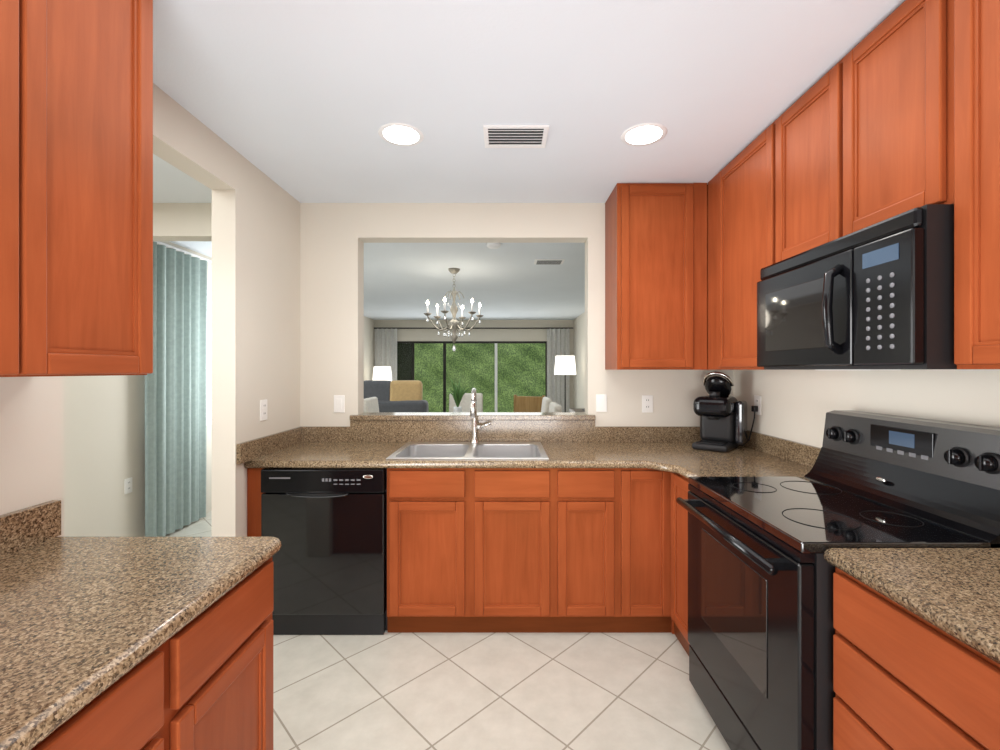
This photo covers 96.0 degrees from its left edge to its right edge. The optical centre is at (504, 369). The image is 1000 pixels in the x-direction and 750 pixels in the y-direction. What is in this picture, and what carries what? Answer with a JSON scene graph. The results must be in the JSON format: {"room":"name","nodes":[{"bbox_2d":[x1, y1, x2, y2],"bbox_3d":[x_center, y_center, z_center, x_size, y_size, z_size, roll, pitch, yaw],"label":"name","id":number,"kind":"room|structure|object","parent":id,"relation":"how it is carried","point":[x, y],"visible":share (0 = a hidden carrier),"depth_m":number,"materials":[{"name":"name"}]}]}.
{"room":"kitchen","nodes":[
{"label":"kitchen","id":0,"kind":"room"},
{"bbox_2d":[0,83,299,536],"bbox_3d":[-1.393,0.140,0.305,0.175,2.500,5.610,0,0,0],"label":"wall","id":1,"kind":"structure","parent":0,"point":[255,285],"depth_m":2.27,"materials":[{"name":"paint"}]},
{"bbox_2d":[0,0,63,376],"bbox_3d":[-1.137,-0.547,0.677,0.333,1.122,0.558,0,0,0],"label":"upper cabinet","id":2,"kind":"object","parent":1,"relation":"attached to","point":[31,31],"depth_m":0.92,"materials":[{"name":"brown wood"}]},
{"bbox_2d":[64,0,152,375],"bbox_3d":[-1.137,-0.547,1.049,0.333,1.122,0.391,0,0,0],"label":"upper cabinet","id":3,"kind":"object","parent":1,"relation":"attached to","point":[76,187],"depth_m":1.11,"materials":[{"name":"brown wood"}]},
{"bbox_2d":[260,399,266,420],"bbox_3d":[-1.355,0.225,2.530,0.008,0.116,0.072,0,0,0],"label":"outlet","id":4,"kind":"object","parent":1,"relation":"attached to","point":[263,409],"visible":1,"depth_m":2.52,"materials":[{"name":"white plastic"}]},
{"bbox_2d":[63,241,373,536],"bbox_3d":[-2.960,0.140,3.810,0.120,2.500,12.620,0,0,0],"label":"wall","id":5,"kind":"structure","parent":0,"point":[103,437],"depth_m":3.29,"materials":[{"name":"paint"}]},
{"bbox_2d":[124,477,131,493],"bbox_3d":[-2.895,0.890,3.460,0.008,0.116,0.072,0,0,0],"label":"outlet","id":6,"kind":"object","parent":5,"relation":"attached to","point":[127,485],"visible":1,"depth_m":3.45,"materials":[{"name":"white plastic"}]},
{"bbox_2d":[153,241,211,262],"bbox_3d":[-2.849,-1.035,4.375,0.102,0.023,1.850,0,0,0],"label":"curtain rod","id":7,"kind":"object","parent":5,"relation":"attached to","point":[181,250],"depth_m":3.91,"materials":[{"name":"white paint"}]},
{"bbox_2d":[145,242,206,536],"bbox_3d":[-2.810,0.175,3.870,0.070,2.390,0.700,0,0,0],"label":"curtain","id":8,"kind":"object","parent":7,"relation":"hanging from","point":[175,429],"visible":0.94,"depth_m":3.86,"materials":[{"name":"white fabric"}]},
{"bbox_2d":[207,290,211,424],"bbox_3d":[-2.960,-0.125,4.335,0.080,1.330,1.430,0,0,0],"label":"window","id":9,"kind":"structure","parent":5,"relation":"in","point":[209,357],"depth_m":4.49,"materials":[{"name":"white paint"}]},
{"bbox_2d":[165,511,729,749],"bbox_3d":[-0.690,1.440,3.750,4.660,0.100,12.740,0,0,0],"label":"floor","id":10,"kind":"structure","parent":0,"point":[511,691],"depth_m":1.94,"materials":[{"name":"tile"}]},
{"bbox_2d":[31,609,206,749],"bbox_3d":[-0.971,0.953,0.632,0.663,0.876,0.594,0,0,0],"label":"base cabinet","id":11,"kind":"object","parent":10,"relation":"on","point":[203,680],"depth_m":0.83,"materials":[{"name":"brown wood"}]},
{"bbox_2d":[0,500,281,749],"bbox_3d":[-0.967,0.445,-0.100,0.673,0.140,2.800,0,0,0],"label":"countertop","id":12,"kind":"structure","parent":11,"relation":"on","point":[84,621],"depth_m":0.93,"materials":[{"name":"stone"}]},
{"bbox_2d":[207,557,272,749],"bbox_3d":[-0.971,0.953,1.038,0.663,0.876,0.476,0,0,0],"label":"base cabinet","id":13,"kind":"object","parent":10,"relation":"on","point":[240,623],"depth_m":1.11,"materials":[{"name":"brown wood"}]},
{"bbox_2d":[261,468,386,634],"bbox_3d":[-0.950,0.955,2.642,0.648,0.871,0.636,0,0,0],"label":"dishwasher","id":14,"kind":"object","parent":10,"relation":"on","point":[327,527],"visible":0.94,"depth_m":2.34,"materials":[{"name":"black"}]},
{"bbox_2d":[364,397,378,411],"bbox_3d":[-1.378,0.862,5.400,0.577,1.057,0.480,0,0,0],"label":"dining chair","id":15,"kind":"object","parent":10,"relation":"on","point":[371,404],"visible":0.12,"depth_m":5.33,"materials":[{"name":"white fabric"}]},
{"bbox_2d":[364,380,428,411],"bbox_3d":[-1.800,0.766,6.450,1.500,1.249,0.900,0,0,0],"label":"loveseat","id":16,"kind":"object","parent":10,"relation":"on","point":[399,396],"visible":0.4,"depth_m":6.07,"materials":[{"name":"grey fabric"}]},
{"bbox_2d":[449,393,482,411],"bbox_3d":[-0.560,0.862,6.228,0.480,1.057,0.577,0,0,0],"label":"dining chair","id":17,"kind":"object","parent":10,"relation":"on","point":[465,403],"visible":0.19,"depth_m":6.42,"materials":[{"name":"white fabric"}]},
{"bbox_2d":[387,476,554,632],"bbox_3d":[-0.185,1.060,2.669,0.874,0.661,0.638,0,0,0],"label":"base cabinet","id":18,"kind":"object","parent":10,"relation":"on","point":[537,550],"depth_m":2.36,"materials":[{"name":"brown wood"}]},
{"bbox_2d":[514,395,544,411],"bbox_3d":[0.450,0.890,7.200,0.500,1.000,0.500,0,0,20],"label":"accent chair","id":19,"kind":"object","parent":10,"relation":"on","point":[527,403],"visible":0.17,"depth_m":7.00,"materials":[{"name":"brown wood"}]},
{"bbox_2d":[541,397,551,411],"bbox_3d":[0.258,0.862,5.400,0.577,1.057,0.480,0,0,0],"label":"dining chair","id":20,"kind":"object","parent":10,"relation":"on","point":[546,401],"visible":0.17,"depth_m":5.18,"materials":[{"name":"white fabric"}]},
{"bbox_2d":[549,402,561,411],"bbox_3d":[0.258,0.862,4.500,0.577,1.057,0.480,0,0,0],"label":"dining chair","id":21,"kind":"object","parent":10,"relation":"on","point":[555,407],"visible":0.17,"depth_m":4.31,"materials":[{"name":"white fabric"}]},
{"bbox_2d":[554,356,575,411],"bbox_3d":[1.150,0.560,8.600,0.420,1.660,0.420,0,0,0],"label":"floor lamp","id":22,"kind":"object","parent":10,"relation":"on","point":[565,365],"visible":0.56,"depth_m":8.44,"materials":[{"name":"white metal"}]},
{"bbox_2d":[531,468,618,632],"bbox_3d":[0.422,0.953,2.669,0.469,0.876,0.638,0,0,0],"label":"base cabinet","id":23,"kind":"object","parent":10,"relation":"on","point":[585,501],"depth_m":2.36,"materials":[{"name":"brown wood"}]},
{"bbox_2d":[236,420,820,478],"bbox_3d":[0.080,0.423,2.475,2.876,0.183,1.026,0,0,0],"label":"countertop","id":24,"kind":"structure","parent":23,"relation":"on","point":[564,443],"depth_m":2.62,"materials":[{"name":"stone"}]},
{"bbox_2d":[386,442,548,458],"bbox_3d":[-0.200,0.567,2.667,0.866,0.195,0.560,0,0,0],"label":"double-bowl sink","id":25,"kind":"object","parent":24,"relation":"in","point":[469,450],"visible":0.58,"depth_m":2.84,"materials":[{"name":"silver metal"}]},
{"bbox_2d":[470,388,490,443],"bbox_3d":[-0.157,0.290,2.825,0.137,0.357,0.199,0,0,0],"label":"faucet","id":26,"kind":"object","parent":24,"relation":"on","point":[476,427],"visible":1,"depth_m":2.88,"materials":[{"name":"silver metal"}]},
{"bbox_2d":[692,372,746,452],"bbox_3d":[1.294,0.242,2.732,0.350,0.465,0.330,0,0,0],"label":"coffee maker","id":27,"kind":"object","parent":24,"relation":"on","point":[720,411],"visible":1,"depth_m":2.69,"materials":[{"name":"black plastic"},{"name":"metal"}]},
{"bbox_2d":[740,406,757,445],"bbox_3d":[1.443,0.341,2.744,0.138,0.252,0.119,0,0,0],"label":"cord","id":28,"kind":"object","parent":27,"relation":"attached to","point":[754,409],"visible":0.92,"depth_m":2.70,"materials":[{"name":"black plastic"}]},
{"bbox_2d":[569,408,584,411],"bbox_3d":[1.285,1.010,6.550,0.450,0.760,1.700,0,0,0],"label":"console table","id":29,"kind":"object","parent":10,"relation":"on","point":[575,410],"visible":0.15,"depth_m":7.18,"materials":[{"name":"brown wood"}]},
{"bbox_2d":[619,468,666,632],"bbox_3d":[0.739,0.953,2.639,0.282,0.876,0.698,0,0,0],"label":"base cabinet","id":30,"kind":"object","parent":10,"relation":"on","point":[642,491],"depth_m":2.36,"materials":[{"name":"brown wood"}]},
{"bbox_2d":[667,472,689,655],"bbox_3d":[1.171,0.953,2.166,0.693,0.876,0.408,0,0,0],"label":"base cabinet","id":31,"kind":"object","parent":10,"relation":"on","point":[677,484],"depth_m":2.27,"materials":[{"name":"brown wood"}]},
{"bbox_2d":[676,410,999,749],"bbox_3d":[1.118,0.782,1.580,0.780,1.215,0.750,0,0,0],"label":"range","id":32,"kind":"object","parent":10,"relation":"on","point":[761,629],"visible":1,"depth_m":1.43,"materials":[{"name":"black metal"}]},
{"bbox_2d":[833,567,999,749],"bbox_3d":[1.189,0.953,0.950,0.658,0.876,0.500,0,0,0],"label":"base cabinet","id":33,"kind":"object","parent":10,"relation":"on","point":[904,678],"visible":0.85,"depth_m":0.95,"materials":[{"name":"brown wood"}]},
{"bbox_2d":[824,548,999,663],"bbox_3d":[1.184,0.445,-0.149,0.668,0.140,2.701,0,0,0],"label":"countertop","id":34,"kind":"structure","parent":33,"relation":"on","point":[954,592],"depth_m":1.01,"materials":[{"name":"stone"}]},
{"bbox_3d":[-0.560,1.010,4.950,1.000,0.760,1.900,0,0,0],"label":"dining table","id":35,"kind":"object","parent":10,"relation":"on","visible":0},
{"bbox_2d":[448,377,468,411],"bbox_3d":[-0.503,0.351,4.865,0.266,0.556,0.208,0,0,0],"label":"potted plant","id":36,"kind":"object","parent":35,"relation":"on","point":[458,393],"visible":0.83,"depth_m":4.83,"materials":[{"name":"green plant"}]},
{"bbox_3d":[-2.550,1.090,9.350,0.500,0.600,0.500,0,0,0],"label":"side table","id":37,"kind":"object","parent":10,"relation":"on","visible":0},
{"bbox_2d":[373,367,391,380],"bbox_3d":[-2.550,0.359,9.350,0.400,0.860,0.400,0,0,0],"label":"table lamp","id":38,"kind":"object","parent":37,"relation":"on","point":[381,373],"visible":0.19,"depth_m":9.20,"materials":[{"name":"white fabric"}]},
{"bbox_2d":[374,320,572,407],"bbox_3d":[-0.690,0.140,10.060,4.420,2.500,0.120,0,0,0],"label":"wall","id":39,"kind":"structure","parent":0,"point":[479,334],"depth_m":10.00,"materials":[{"name":"paint"}]},
{"bbox_2d":[397,341,546,411],"bbox_3d":[-0.775,0.375,10.060,3.450,2.030,0.060,0,0,0],"label":"sliding glass door","id":40,"kind":"structure","parent":39,"relation":"in","point":[405,360],"depth_m":10.06,"materials":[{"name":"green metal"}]},
{"bbox_2d":[374,328,572,328],"bbox_3d":[-0.690,-0.920,9.943,4.380,0.027,0.114,0,0,0],"label":"curtain rod","id":41,"kind":"object","parent":39,"relation":"attached to","point":[477,328],"visible":0.85,"depth_m":9.89,"materials":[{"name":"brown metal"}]},
{"bbox_2d":[375,328,396,380],"bbox_3d":[-2.620,0.230,9.900,0.500,2.280,0.074,0,0,0],"label":"curtain","id":42,"kind":"object","parent":41,"relation":"hanging from","point":[385,347],"visible":0.33,"depth_m":9.90,"materials":[{"name":"white fabric"}]},
{"bbox_2d":[547,329,569,411],"bbox_3d":[1.170,0.230,9.900,0.500,2.280,0.074,0,0,0],"label":"curtain","id":43,"kind":"object","parent":41,"relation":"hanging from","point":[558,342],"visible":0.65,"depth_m":9.90,"materials":[{"name":"white fabric"}]},
{"bbox_2d":[300,203,733,425],"bbox_3d":[0.080,0.140,3.050,2.880,2.500,0.120,0,0,0],"label":"wall","id":44,"kind":"structure","parent":0,"point":[334,237],"depth_m":2.99,"materials":[{"name":"paint"}]},
{"bbox_2d":[334,395,344,412],"bbox_3d":[-1.100,0.225,2.985,0.072,0.116,0.010,0,0,0],"label":"light switch","id":45,"kind":"object","parent":44,"relation":"attached to","point":[339,403],"visible":1,"depth_m":2.98,"materials":[{"name":"white plastic"}]},
{"bbox_2d":[350,412,595,419],"bbox_3d":[-0.213,0.314,3.062,1.618,0.032,0.215,0,0,0],"label":"sill","id":46,"kind":"structure","parent":44,"relation":"attached to","point":[480,416],"depth_m":2.96,"materials":[{"name":"stone"}]},
{"bbox_2d":[596,394,606,411],"bbox_3d":[0.640,0.220,2.985,0.072,0.116,0.010,0,0,0],"label":"light switch","id":47,"kind":"object","parent":44,"relation":"attached to","point":[601,402],"visible":1,"depth_m":2.98,"materials":[{"name":"white plastic"}]},
{"bbox_2d":[642,395,652,412],"bbox_3d":[0.945,0.225,2.985,0.072,0.116,0.008,0,0,0],"label":"electrical outlet","id":48,"kind":"object","parent":44,"relation":"attached to","point":[647,403],"visible":1,"depth_m":2.98,"materials":[{"name":"white plastic"}]},
{"bbox_2d":[605,183,707,369],"bbox_3d":[1.091,-0.555,2.819,0.853,1.106,0.338,0,0,0],"label":"upper cabinet","id":49,"kind":"object","parent":44,"relation":"attached to","point":[656,276],"visible":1,"depth_m":2.66,"materials":[{"name":"brown wood"}]},
{"bbox_2d":[153,0,904,319],"bbox_3d":[-0.690,-1.160,3.750,4.660,0.100,12.740,0,0,0],"label":"ceiling","id":50,"kind":"structure","parent":0,"point":[302,101],"depth_m":1.83,"materials":[{"name":"paint"}]},
{"bbox_2d":[153,203,211,240],"bbox_3d":[-2.190,-1.000,3.050,1.420,0.220,0.120,0,0,0],"label":"beam","id":51,"kind":"structure","parent":50,"relation":"attached to","point":[182,221],"depth_m":2.99,"materials":[{"name":"paint"}]},
{"bbox_2d":[378,123,423,145],"bbox_3d":[-0.490,-1.108,2.125,0.210,0.004,0.210,0,0,0],"label":"recessed light","id":52,"kind":"object","parent":50,"relation":"in","point":[400,134],"visible":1,"depth_m":2.11,"materials":[{"name":"white paint"}]},
{"bbox_2d":[424,268,483,351],"bbox_3d":[-0.560,-0.652,4.950,0.643,0.915,0.653,0,0,0],"label":"chandelier","id":53,"kind":"object","parent":50,"relation":"hanging from","point":[454,325],"visible":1,"depth_m":4.92,"materials":[{"name":"silver metal"}]},
{"bbox_2d":[486,243,500,248],"bbox_3d":[-0.100,-1.092,3.950,0.130,0.035,0.130,0,0,0],"label":"smoke detector","id":54,"kind":"object","parent":50,"relation":"attached to","point":[493,245],"visible":0.92,"depth_m":3.92,"materials":[{"name":"white paint"}]},
{"bbox_2d":[483,125,548,147],"bbox_3d":[0.050,-1.103,2.135,0.300,0.012,0.200,0,0,0],"label":"ceiling vent","id":55,"kind":"object","parent":50,"relation":"in","point":[515,136],"visible":1,"depth_m":2.12,"materials":[{"name":"white metal"}]},
{"bbox_2d":[534,259,564,263],"bbox_3d":[0.450,-1.105,4.600,0.300,0.009,0.200,0,0,0],"label":"ceiling vent","id":56,"kind":"object","parent":50,"relation":"in","point":[548,261],"visible":1,"depth_m":4.57,"materials":[{"name":"white metal"}]},
{"bbox_2d":[621,123,666,145],"bbox_3d":[0.655,-1.108,2.125,0.210,0.004,0.210,0,0,0],"label":"recessed light","id":57,"kind":"object","parent":50,"relation":"in","point":[643,134],"visible":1,"depth_m":2.11,"materials":[{"name":"white paint"}]},
{"bbox_2d":[573,312,999,447],"bbox_3d":[1.580,0.140,3.810,0.120,2.500,12.620,0,0,0],"label":"wall","id":58,"kind":"structure","parent":0,"point":[796,405],"depth_m":2.00,"materials":[{"name":"paint"}]},
{"bbox_2d":[708,117,779,369],"bbox_3d":[1.349,-0.555,2.291,0.338,1.106,0.742,0,0,0],"label":"upper cabinet","id":59,"kind":"object","parent":58,"relation":"attached to","point":[744,197],"depth_m":2.27,"materials":[{"name":"brown wood"}]},
{"bbox_2d":[754,395,760,414],"bbox_3d":[1.515,0.210,2.700,0.008,0.116,0.072,0,0,0],"label":"outlet","id":60,"kind":"object","parent":58,"relation":"attached to","point":[757,400],"visible":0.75,"depth_m":2.69,"materials":[{"name":"white plastic"}]},
{"bbox_2d":[780,80,819,260],"bbox_3d":[1.349,-0.777,1.752,0.338,0.662,0.449,0,0,0],"label":"upper cabinet","id":61,"kind":"object","parent":58,"relation":"attached to","point":[800,123],"depth_m":1.81,"materials":[{"name":"brown wood"}]},
{"bbox_2d":[820,0,947,244],"bbox_3d":[1.349,-0.777,1.420,0.338,0.662,0.442,0,0,0],"label":"upper cabinet","id":62,"kind":"object","parent":58,"relation":"attached to","point":[895,112],"depth_m":1.40,"materials":[{"name":"brown wood"}]},
{"bbox_2d":[757,204,956,369],"bbox_3d":[1.276,-0.221,1.577,0.484,0.443,0.755,0,0,0],"label":"over-the-range microwave","id":63,"kind":"object","parent":62,"relation":"attached to","point":[878,296],"visible":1,"depth_m":1.35,"materials":[{"name":"black plastic"},{"name":"dark glass"}]},
{"bbox_2d":[948,0,999,368],"bbox_3d":[1.349,-0.555,0.934,0.338,1.106,0.522,0,0,0],"label":"upper cabinet","id":64,"kind":"object","parent":58,"relation":"attached to","point":[973,25],"depth_m":1.13,"materials":[{"name":"brown wood"}]},
{"label":"outside","id":65,"kind":"structure","parent":0,"visible":0},
{"bbox_3d":[0.000,1.442,11.760,18.000,0.095,3.280,0,0,0],"label":"ground","id":66,"kind":"structure","parent":65,"visible":0},
{"bbox_2d":[414,343,544,411],"bbox_3d":[0.000,-0.310,12.910,18.000,3.400,0.779,0,0,0],"label":"hedge","id":67,"kind":"object","parent":66,"relation":"on","point":[488,378],"depth_m":12.60,"materials":[{"name":"green plant"}]}
]}

